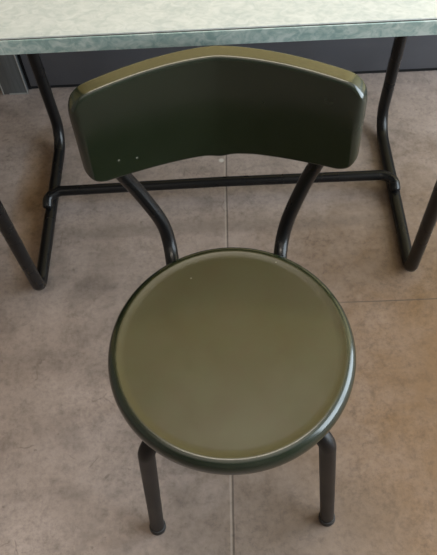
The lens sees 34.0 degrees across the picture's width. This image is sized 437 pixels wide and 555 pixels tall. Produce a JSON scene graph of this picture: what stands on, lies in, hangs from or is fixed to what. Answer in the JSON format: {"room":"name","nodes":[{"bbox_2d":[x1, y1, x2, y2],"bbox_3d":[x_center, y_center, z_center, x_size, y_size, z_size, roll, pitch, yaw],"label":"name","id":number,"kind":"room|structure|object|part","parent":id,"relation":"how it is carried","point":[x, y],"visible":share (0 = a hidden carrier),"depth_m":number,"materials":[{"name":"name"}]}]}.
{"room":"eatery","nodes":[
{"label":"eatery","id":0,"kind":"room"},
{"bbox_2d":[0,70,436,554],"bbox_3d":[0.018,1.128,0.914,4.500,0.100,3.878,-2,58,2],"label":"floor","id":1,"kind":"structure","parent":0,"point":[71,483],"depth_m":1.48,"materials":[{"name":"tile"}]},
{"bbox_2d":[68,45,367,535],"bbox_3d":[0.015,0.098,1.069,0.366,0.744,0.434,-2,58,2],"label":"chair","id":2,"kind":"object","parent":1,"relation":"on","point":[228,360],"visible":1,"depth_m":0.94,"materials":[{"name":"green plastic"}]},
{"bbox_3d":[-0.071,0.310,1.133,0.142,0.405,0.033,-37,63,-19],"label":"leg","id":3,"kind":"part","parent":2,"relation":"part of","materials":[{"name":"black metal"}]},
{"bbox_3d":[0.000,-0.206,0.917,0.366,0.161,0.086,-2,58,2],"label":"backrest","id":4,"kind":"part","parent":2,"relation":"part of","materials":[{"name":"green plastic"}]},
{"bbox_3d":[0.018,0.103,0.994,0.343,0.037,0.343,-2,58,2],"label":"seat","id":5,"kind":"part","parent":2,"relation":"part of","materials":[{"name":"green plastic"}]},
{"bbox_3d":[0.134,0.299,1.130,0.144,0.405,0.035,30,64,20],"label":"leg","id":6,"kind":"part","parent":2,"relation":"part of","materials":[{"name":"black metal"}]},
{"bbox_2d":[0,0,436,290],"bbox_3d":[-0.007,-0.370,1.364,1.064,0.750,0.634,-2,58,2],"label":"table","id":7,"kind":"object","parent":1,"relation":"on","point":[31,28],"visible":0.99,"depth_m":0.90,"materials":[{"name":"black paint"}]},
{"bbox_3d":[-0.412,-0.336,1.379,0.038,0.722,0.514,-2,58,2],"label":"leg frame","id":8,"kind":"part","parent":7,"relation":"part of","materials":[{"name":"black paint"}]},
{"bbox_3d":[0.402,-0.372,1.361,0.047,0.722,0.502,-2,58,2],"label":"leg frame","id":9,"kind":"part","parent":7,"relation":"part of","materials":[{"name":"black paint"}]},
{"bbox_3d":[-0.078,-1.300,0.802,4.500,2.900,0.100,-2,58,2],"label":"wall","id":10,"kind":"structure","parent":0,"visible":0},
{"bbox_2d":[0,54,27,94],"bbox_3d":[-0.599,-1.053,1.051,0.092,2.060,0.030,-2,58,2],"label":"trim","id":11,"kind":"structure","parent":10,"relation":"attached to","point":[12,79],"depth_m":1.86,"materials":[{"name":"grey metal"}]},
{"bbox_2d":[17,54,436,88],"bbox_3d":[0.816,-1.114,1.018,2.740,2.060,0.012,-2,58,2],"label":"trim","id":12,"kind":"structure","parent":10,"relation":"attached to","point":[18,55],"depth_m":1.89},
{"bbox_2d":[20,35,436,85],"bbox_3d":[0.858,-0.645,1.753,2.732,0.287,0.016,-2,58,2],"label":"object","id":13,"kind":"structure","parent":10,"relation":"attached to","point":[359,54],"depth_m":1.83,"materials":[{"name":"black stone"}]}
]}

